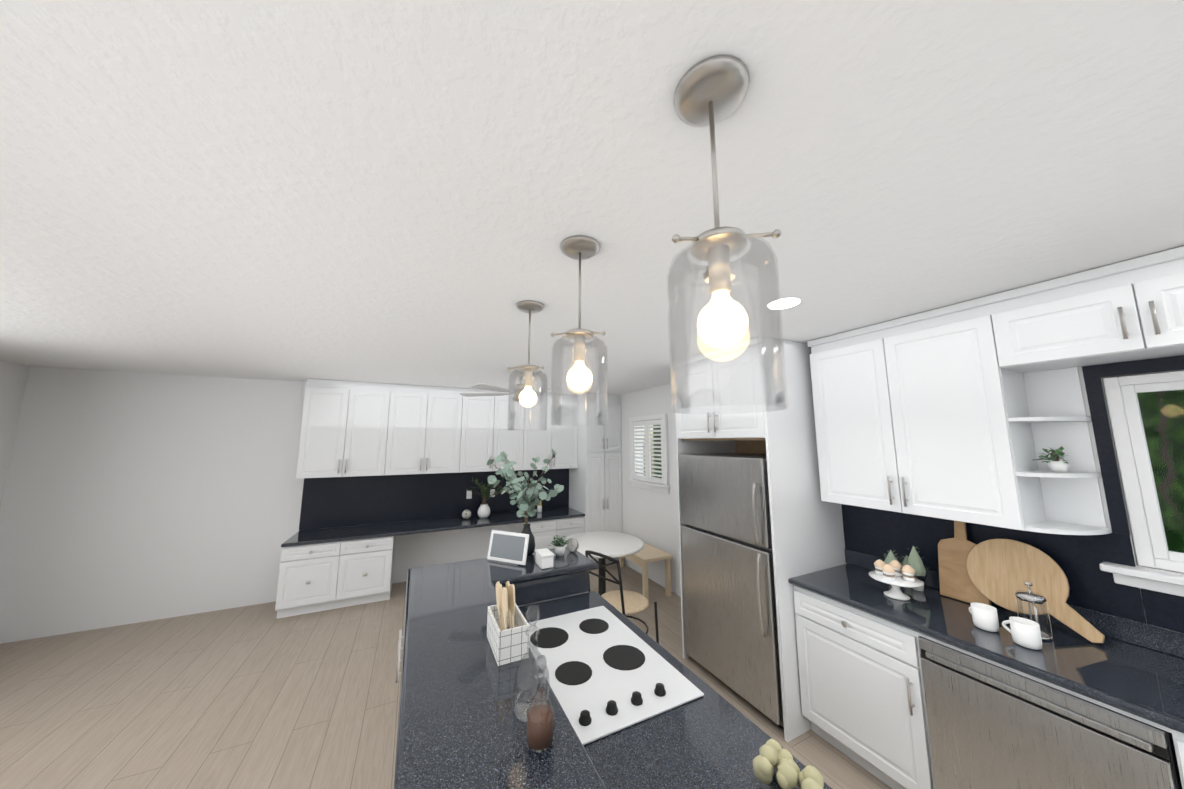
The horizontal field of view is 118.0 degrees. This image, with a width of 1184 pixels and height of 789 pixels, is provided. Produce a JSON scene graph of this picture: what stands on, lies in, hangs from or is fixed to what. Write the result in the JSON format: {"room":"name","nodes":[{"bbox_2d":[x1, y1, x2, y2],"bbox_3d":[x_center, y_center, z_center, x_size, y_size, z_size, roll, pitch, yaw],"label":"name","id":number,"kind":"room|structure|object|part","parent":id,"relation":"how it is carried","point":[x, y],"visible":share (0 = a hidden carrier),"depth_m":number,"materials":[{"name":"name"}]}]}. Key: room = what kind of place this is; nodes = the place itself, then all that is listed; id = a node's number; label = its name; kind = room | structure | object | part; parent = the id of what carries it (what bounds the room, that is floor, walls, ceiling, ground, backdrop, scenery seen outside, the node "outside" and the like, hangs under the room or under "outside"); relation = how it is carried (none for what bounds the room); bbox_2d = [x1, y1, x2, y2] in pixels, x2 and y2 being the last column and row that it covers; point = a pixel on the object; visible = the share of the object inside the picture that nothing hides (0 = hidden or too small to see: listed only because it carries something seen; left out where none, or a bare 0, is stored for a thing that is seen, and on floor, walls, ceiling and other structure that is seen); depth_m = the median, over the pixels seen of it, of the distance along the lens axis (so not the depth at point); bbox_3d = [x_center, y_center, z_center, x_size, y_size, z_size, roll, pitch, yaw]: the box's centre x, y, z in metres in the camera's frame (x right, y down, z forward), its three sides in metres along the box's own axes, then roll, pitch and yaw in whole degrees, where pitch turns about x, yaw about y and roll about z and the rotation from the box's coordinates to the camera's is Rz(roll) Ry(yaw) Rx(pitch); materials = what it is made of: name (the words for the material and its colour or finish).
{"room":"kitchen","nodes":[
{"label":"kitchen","id":0,"kind":"room"},
{"bbox_2d":[0,360,29,506],"bbox_3d":[-3.841,0.531,-0.041,0.150,2.500,7.630,4,-8,-26],"label":"wall","id":1,"kind":"structure","parent":0,"point":[13,378],"depth_m":3.27,"materials":[{"name":"white paint"}]},
{"bbox_2d":[0,366,560,643],"bbox_3d":[-2.644,1.149,4.676,6.200,2.500,0.150,4,-8,-26],"label":"wall","id":2,"kind":"structure","parent":0,"point":[132,497],"depth_m":3.64,"materials":[{"name":"white paint"}]},
{"bbox_2d":[296,379,577,478],"bbox_3d":[-1.810,0.485,4.874,3.398,1.127,0.385,4,-8,-26],"label":"upper cabinet","id":3,"kind":"object","parent":2,"relation":"attached to","point":[374,386],"depth_m":4.51,"materials":[{"name":"white wood"}]},
{"bbox_2d":[0,563,891,788],"bbox_3d":[-0.992,1.975,1.184,6.500,0.050,7.630,4,-8,-26],"label":"floor","id":4,"kind":"structure","parent":0,"point":[258,696],"depth_m":2.45,"materials":[{"name":"brown wood"}]},
{"bbox_2d":[275,516,583,618],"bbox_3d":[-1.765,2.039,4.584,3.397,0.710,0.577,4,-8,-26],"label":"base cabinet","id":5,"kind":"object","parent":4,"relation":"on","point":[410,551],"visible":0.23,"depth_m":4.68,"materials":[{"name":"white wood"}]},
{"bbox_2d":[275,517,583,609],"bbox_3d":[-1.627,1.950,4.312,3.393,0.581,0.049,4,-8,-26],"label":"drawer fronts","id":6,"kind":"structure","parent":5,"relation":"attached to","point":[306,581],"depth_m":3.81,"materials":[{"name":"white wood"}]},
{"bbox_2d":[281,469,584,546],"bbox_3d":[-1.757,1.357,4.655,3.397,0.657,0.617,4,-8,-26],"label":"countertop","id":7,"kind":"structure","parent":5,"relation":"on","point":[434,501],"depth_m":4.58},
{"bbox_2d":[462,509,470,518],"bbox_3d":[-1.674,1.601,4.756,0.120,0.121,0.121,4,-8,-26],"label":"decorative ball","id":8,"kind":"object","parent":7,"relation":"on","point":[466,514],"visible":1,"depth_m":4.71,"materials":[{"name":"grey stone"}]},
{"bbox_2d":[466,491,471,498],"bbox_3d":[-1.725,1.407,4.998,0.070,0.110,0.007,4,-8,-26],"label":"outlet","id":9,"kind":"object","parent":7,"relation":"attached to","point":[469,495],"depth_m":4.99,"materials":[{"name":"white plastic"}]},
{"bbox_2d":[478,504,489,517],"bbox_3d":[-1.469,1.584,4.837,0.170,0.175,0.170,4,-8,-26],"label":"vase","id":10,"kind":"object","parent":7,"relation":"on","point":[483,510],"visible":0.92,"depth_m":4.78,"materials":[{"name":"white ceramic"}]},
{"bbox_2d":[466,477,503,503],"bbox_3d":[-1.459,1.317,4.894,0.528,0.364,0.218,3,-8,-19],"label":"plant","id":11,"kind":"object","parent":10,"relation":"in","point":[485,490],"visible":0.96,"depth_m":4.88,"materials":[{"name":"green plant"}]},
{"bbox_2d":[537,501,541,511],"bbox_3d":[-0.769,1.641,5.222,0.066,0.160,0.066,4,-8,-26],"label":"pencil cup","id":12,"kind":"object","parent":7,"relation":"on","point":[539,508],"visible":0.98,"depth_m":5.20,"materials":[{"name":"white ceramic"}]},
{"bbox_2d":[395,571,588,682],"bbox_3d":[-0.018,1.403,0.975,1.016,1.029,2.559,4,-8,-26],"label":"kitchen island","id":13,"kind":"object","parent":4,"relation":"on","point":[538,591],"depth_m":1.97,"materials":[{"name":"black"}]},
{"bbox_2d":[394,547,606,788],"bbox_3d":[-0.010,0.875,1.062,1.011,0.040,2.610,4,-8,-26],"label":"island countertop","id":14,"kind":"structure","parent":13,"relation":"on","point":[461,725],"depth_m":0.99,"materials":[{"name":"black stone"}]},
{"bbox_2d":[487,530,528,564],"bbox_3d":[-0.498,0.905,2.112,0.206,0.164,0.233,4,-8,-26],"label":"digital frame","id":15,"kind":"object","parent":14,"relation":"on","point":[508,547],"visible":1,"depth_m":2.10,"materials":[{"name":"white plastic"}]},
{"bbox_2d":[487,603,528,665],"bbox_3d":[-0.298,0.827,1.246,0.100,0.100,0.200,4,-8,-26],"label":"utensil crock","id":16,"kind":"object","parent":14,"relation":"on","point":[507,645],"visible":0.75,"depth_m":1.17,"materials":[{"name":"white ceramic"}]},
{"bbox_2d":[496,581,514,630],"bbox_3d":[-0.307,0.768,1.259,0.045,0.199,0.187,4,-8,-26],"label":"wooden utensils","id":17,"kind":"object","parent":16,"relation":"in","point":[505,598],"visible":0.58,"depth_m":1.24,"materials":[{"name":"brown wood"}]},
{"bbox_2d":[521,524,535,554],"bbox_3d":[-0.417,0.920,2.266,0.116,0.180,0.116,4,-8,-26],"label":"vase","id":18,"kind":"object","parent":14,"relation":"on","point":[531,543],"visible":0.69,"depth_m":2.24,"materials":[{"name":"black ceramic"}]},
{"bbox_2d":[487,449,563,523],"bbox_3d":[-0.470,0.601,2.380,0.444,0.481,0.692,4,-8,-26],"label":"eucalyptus stems","id":19,"kind":"object","parent":18,"relation":"in","point":[526,506],"visible":1,"depth_m":2.28,"materials":[{"name":"green plant"}]},
{"bbox_2d":[513,605,549,721],"bbox_3d":[-0.161,0.708,0.959,0.096,0.262,0.096,4,-8,-26],"label":"decanter","id":20,"kind":"object","parent":14,"relation":"on","point":[519,679],"visible":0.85,"depth_m":0.97,"materials":[{"name":"clear glass"}]},
{"bbox_2d":[525,655,554,751],"bbox_3d":[-0.124,0.731,0.857,0.069,0.189,0.069,4,-8,-26],"label":"decanter","id":21,"kind":"object","parent":14,"relation":"on","point":[540,723],"visible":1,"depth_m":0.83,"materials":[{"name":"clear glass"}]},
{"bbox_2d":[535,548,553,568],"bbox_3d":[-0.275,0.945,2.052,0.074,0.075,0.124,4,-8,-26],"label":"box","id":22,"kind":"object","parent":14,"relation":"on","point":[544,558],"visible":1,"depth_m":2.01,"materials":[{"name":"white ceramic"}]},
{"bbox_2d":[549,534,568,556],"bbox_3d":[-0.203,0.940,2.232,0.144,0.131,0.109,4,-8,-26],"label":"potted plant","id":23,"kind":"object","parent":14,"relation":"on","point":[559,547],"visible":1,"depth_m":2.22,"materials":[{"name":"white ceramic"}]},
{"bbox_2d":[567,538,578,551],"bbox_3d":[-0.126,0.971,2.302,0.084,0.084,0.025,-5,-9,33],"label":"desk clock","id":24,"kind":"object","parent":14,"relation":"on","point":[573,545],"visible":0.98,"depth_m":2.29,"materials":[{"name":"silver metal"}]},
{"bbox_2d":[518,591,831,788],"bbox_3d":[0.134,1.047,1.154,0.631,0.038,1.796,4,-8,-26],"label":"island countertop","id":25,"kind":"structure","parent":13,"relation":"on","point":[711,738],"depth_m":1.03,"materials":[{"name":"black stone"}]},
{"bbox_2d":[528,606,703,745],"bbox_3d":[-0.001,1.049,1.443,0.500,0.032,0.740,4,-8,-26],"label":"cooktop","id":26,"kind":"object","parent":25,"relation":"in","point":[609,672],"visible":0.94,"depth_m":1.32,"materials":[{"name":"white glass"}]},
{"bbox_2d":[753,739,823,788],"bbox_3d":[0.492,0.943,0.836,0.160,0.075,0.268,4,-8,-26],"label":"pears","id":27,"kind":"object","parent":25,"relation":"on","point":[771,757],"visible":1,"depth_m":0.89,"materials":[{"name":"green plant"}]},
{"bbox_2d":[569,393,620,564],"bbox_3d":[0.039,1.263,5.553,0.597,2.497,0.627,4,-8,-26],"label":"pantry","id":28,"kind":"object","parent":4,"relation":"on","point":[577,489],"visible":0.12,"depth_m":5.36,"materials":[{"name":"white wood"}]},
{"bbox_2d":[586,403,621,559],"bbox_3d":[0.191,1.242,5.246,0.593,2.226,0.058,4,-8,-26],"label":"tall cabinet","id":29,"kind":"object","parent":28,"relation":"attached to","point":[603,491],"depth_m":5.26,"materials":[{"name":"white wood"}]},
{"bbox_2d":[563,531,643,594],"bbox_3d":[0.103,1.892,3.632,0.860,0.750,0.860,4,-8,-26],"label":"dining table","id":30,"kind":"object","parent":4,"relation":"on","point":[613,544],"visible":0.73,"depth_m":3.61,"materials":[{"name":"white wood"}]},
{"bbox_2d":[585,550,658,643],"bbox_3d":[0.235,1.730,2.943,0.498,0.894,0.430,7,-10,-44],"label":"dining chair","id":31,"kind":"object","parent":4,"relation":"on","point":[626,603],"visible":0.67,"depth_m":2.90,"materials":[{"name":"black"}]},
{"bbox_2d":[619,532,672,600],"bbox_3d":[0.509,2.161,4.569,0.400,0.460,1.170,4,-8,-26],"label":"window bench","id":32,"kind":"object","parent":4,"relation":"on","point":[645,555],"visible":0.48,"depth_m":4.14,"materials":[{"name":"brown wood"}]},
{"bbox_2d":[679,453,783,729],"bbox_3d":[1.238,1.318,2.779,0.776,1.665,0.845,4,-8,-26],"label":"fridge","id":33,"kind":"object","parent":4,"relation":"on","point":[731,628],"visible":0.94,"depth_m":2.54,"materials":[{"name":"grey metal"}]},
{"bbox_2d":[673,336,846,741],"bbox_3d":[1.288,0.909,2.858,0.757,2.497,0.955,4,-8,-26],"label":"surround","id":34,"kind":"object","parent":4,"relation":"on","point":[807,531],"visible":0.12,"depth_m":2.44,"materials":[{"name":"white wood"}]},
{"bbox_2d":[676,350,764,437],"bbox_3d":[0.949,0.043,2.803,0.058,0.596,0.891,4,-8,-26],"label":"door","id":35,"kind":"structure","parent":34,"relation":"attached to","point":[740,424],"depth_m":2.70,"materials":[{"name":"painted wood"},{"name":"brushed nickel"}]},
{"bbox_2d":[794,586,981,788],"bbox_3d":[1.709,1.627,2.083,0.600,0.870,0.635,4,-8,-26],"label":"base cabinet","id":36,"kind":"object","parent":4,"relation":"on","point":[886,779],"depth_m":1.89,"materials":[{"name":"white wood"}]},
{"bbox_2d":[788,548,1183,733],"bbox_3d":[2.330,0.954,0.846,0.645,0.138,3.550,4,-8,-26],"label":"countertop","id":37,"kind":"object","parent":36,"relation":"on","point":[1134,667],"visible":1,"depth_m":1.42,"materials":[{"name":"black stone"}]},
{"bbox_2d":[869,559,922,600],"bbox_3d":[1.715,1.046,2.015,0.236,0.182,0.236,4,-8,-26],"label":"cake stand","id":38,"kind":"object","parent":37,"relation":"on","point":[895,574],"visible":1,"depth_m":1.98,"materials":[{"name":"white ceramic"}]},
{"bbox_2d":[883,546,928,590],"bbox_3d":[1.911,1.030,2.156,0.203,0.250,0.219,4,-8,-26],"label":"trees","id":39,"kind":"object","parent":37,"relation":"on","point":[913,560],"visible":0.52,"depth_m":2.10,"materials":[{"name":"green ceramic"}]},
{"bbox_2d":[938,521,990,605],"bbox_3d":[2.056,0.904,1.978,0.088,0.451,0.200,4,-8,-26],"label":"paddle cutting board","id":40,"kind":"object","parent":37,"relation":"on","point":[955,582],"visible":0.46,"depth_m":1.98,"materials":[{"name":"brown wood"}]},
{"bbox_2d":[969,602,998,631],"bbox_3d":[1.835,1.045,1.678,0.084,0.095,0.109,4,-8,-26],"label":"mug","id":41,"kind":"object","parent":37,"relation":"on","point":[984,616],"visible":1,"depth_m":1.64,"materials":[{"name":"white ceramic"}]},
{"bbox_2d":[841,504,1183,631],"bbox_3d":[2.617,0.726,1.018,0.005,0.359,3.550,4,-8,-26],"label":"backsplash","id":42,"kind":"structure","parent":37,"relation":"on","point":[1078,559],"depth_m":1.71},
{"bbox_2d":[1002,616,1041,649],"bbox_3d":[1.857,1.027,1.544,0.084,0.095,0.117,4,-8,-26],"label":"mug","id":43,"kind":"object","parent":37,"relation":"on","point":[1024,632],"visible":1,"depth_m":1.51,"materials":[{"name":"white ceramic"}]},
{"bbox_2d":[1014,581,1052,640],"bbox_3d":[1.976,0.968,1.603,0.135,0.228,0.094,4,-8,-26],"label":"press","id":44,"kind":"object","parent":37,"relation":"on","point":[1029,596],"visible":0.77,"depth_m":1.60,"materials":[{"name":"clear glass"}]},
{"bbox_2d":[966,539,1104,642],"bbox_3d":[2.122,0.915,1.738,0.108,0.366,0.422,4,-8,-26],"label":"round cutting board","id":45,"kind":"object","parent":37,"relation":"on","point":[1000,571],"visible":0.81,"depth_m":1.75,"materials":[{"name":"brown wood"}]},
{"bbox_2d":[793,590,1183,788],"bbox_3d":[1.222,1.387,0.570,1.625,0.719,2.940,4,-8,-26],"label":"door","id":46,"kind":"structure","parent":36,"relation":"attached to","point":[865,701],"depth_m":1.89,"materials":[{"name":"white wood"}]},
{"bbox_2d":[919,636,1181,788],"bbox_3d":[1.967,1.564,1.498,0.623,0.843,0.636,4,-8,-26],"label":"dishwasher","id":47,"kind":"object","parent":4,"relation":"on","point":[991,726],"visible":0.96,"depth_m":1.40,"materials":[{"name":"grey metal"}]},
{"bbox_2d":[0,0,1183,394],"bbox_3d":[-0.994,-0.553,1.515,6.500,0.050,7.630,4,-8,-26],"label":"ceiling","id":48,"kind":"structure","parent":0,"point":[410,192],"depth_m":0.95,"materials":[{"name":"white paint"}]},
{"bbox_2d":[460,372,577,401],"bbox_3d":[-0.718,-0.072,3.804,1.245,0.302,1.286,4,-8,-26],"label":"ceiling fan","id":49,"kind":"object","parent":48,"relation":"hanging from","point":[489,387],"visible":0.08,"depth_m":3.68,"materials":[{"name":"silver metal"}]},
{"bbox_2d":[507,301,547,430],"bbox_3d":[-0.336,-0.146,1.861,0.210,0.662,0.200,4,-8,-26],"label":"pendant light","id":50,"kind":"object","parent":48,"relation":"hanging from","point":[529,307],"depth_m":1.83,"materials":[{"name":"clear glass"}]},
{"bbox_3d":[-0.331,0.028,1.841,0.200,0.312,0.200,4,-8,-26],"label":"pendant light shade","id":51,"kind":"part","parent":50,"relation":"part of","materials":[{"name":"clear glass"}]},
{"bbox_2d":[551,236,607,425],"bbox_3d":[-0.049,-0.222,1.283,0.210,0.662,0.200,4,-8,-26],"label":"pendant light","id":52,"kind":"object","parent":48,"relation":"hanging from","point":[579,248],"depth_m":1.26,"materials":[{"name":"clear glass"}]},
{"bbox_3d":[-0.044,-0.048,1.263,0.200,0.312,0.200,4,-8,-26],"label":"pendant light shade","id":53,"kind":"part","parent":52,"relation":"part of","materials":[{"name":"clear glass"}]},
{"bbox_2d":[667,55,787,413],"bbox_3d":[0.243,-0.299,0.696,0.210,0.662,0.200,4,-8,-26],"label":"pendant light","id":54,"kind":"object","parent":48,"relation":"hanging from","point":[711,92],"depth_m":0.67,"materials":[{"name":"clear glass"}]},
{"bbox_3d":[0.247,-0.126,0.675,0.200,0.312,0.200,4,-8,-26],"label":"pendant light shade","id":55,"kind":"part","parent":54,"relation":"part of","materials":[{"name":"clear glass"}]},
{"bbox_2d":[763,296,804,310],"bbox_3d":[1.010,-0.478,1.876,0.200,0.002,0.200,4,-8,-26],"label":"recessed light","id":56,"kind":"object","parent":48,"relation":"in","point":[788,302],"visible":0.54,"depth_m":1.86,"materials":[{"name":"white"}]},
{"bbox_2d":[620,359,1183,622],"bbox_3d":[1.856,0.891,2.740,0.150,2.500,7.630,4,-8,-26],"label":"wall","id":57,"kind":"structure","parent":0,"point":[649,517],"depth_m":4.56,"materials":[{"name":"white paint"}]},
{"bbox_2d":[636,426,659,477],"bbox_3d":[0.800,0.762,4.824,0.065,0.814,0.714,4,-8,-26],"label":"window","id":58,"kind":"structure","parent":57,"relation":"in","point":[639,451],"depth_m":5.10,"materials":[{"name":"white"}]},
{"bbox_2d":[628,414,669,493],"bbox_3d":[0.742,0.778,4.793,0.057,0.980,0.880,4,-8,-26],"label":"window shutters","id":59,"kind":"object","parent":58,"relation":"attached to","point":[647,481],"visible":1,"depth_m":4.74,"materials":[{"name":"white wood"}]},
{"bbox_2d":[807,246,1183,534],"bbox_3d":[2.484,-0.023,1.026,0.322,1.127,3.507,4,-8,-26],"label":"upper cabinet","id":60,"kind":"object","parent":57,"relation":"attached to","point":[1071,498],"visible":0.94,"depth_m":1.71,"materials":[{"name":"white wood"}]},
{"bbox_2d":[809,272,1183,530],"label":"door","id":61,"kind":"structure","parent":60,"relation":"attached to","point":[914,422],"depth_m":1.86,"materials":[{"name":"white wood"}]},
{"bbox_2d":[1033,446,1068,471],"bbox_3d":[2.168,0.304,1.683,0.123,0.120,0.118,4,-8,-26],"label":"potted plant","id":62,"kind":"object","parent":60,"relation":"on","point":[1055,464],"visible":1,"depth_m":1.66,"materials":[{"name":"white ceramic"}]},
{"bbox_2d":[1082,355,1183,534],"bbox_3d":[2.607,0.172,1.105,0.009,0.760,1.220,4,-8,-26],"label":"window surround","id":63,"kind":"object","parent":57,"relation":"attached to","point":[1093,374],"visible":1,"depth_m":1.61,"materials":[{"name":"black paint"}]},
{"bbox_2d":[1099,562,1183,596],"bbox_3d":[2.581,0.720,1.020,0.074,0.081,1.300,4,-8,-26],"label":"window sill","id":64,"kind":"structure","parent":57,"relation":"attached to","point":[1158,581],"depth_m":1.50,"materials":[{"name":"white wood"}]},
{"bbox_2d":[1103,371,1183,572],"bbox_3d":[2.644,0.269,1.111,0.065,0.824,1.124,4,-8,-26],"label":"window","id":65,"kind":"structure","parent":57,"relation":"in","point":[1149,535],"depth_m":1.55,"materials":[{"name":"white"}]},
{"label":"outside","id":66,"kind":"structure","parent":0,"visible":0},
{"bbox_2d":[653,390,1183,552],"bbox_3d":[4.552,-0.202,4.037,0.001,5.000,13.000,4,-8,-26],"label":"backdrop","id":67,"kind":"structure","parent":66,"point":[1168,448],"depth_m":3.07,"materials":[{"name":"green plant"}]}
]}

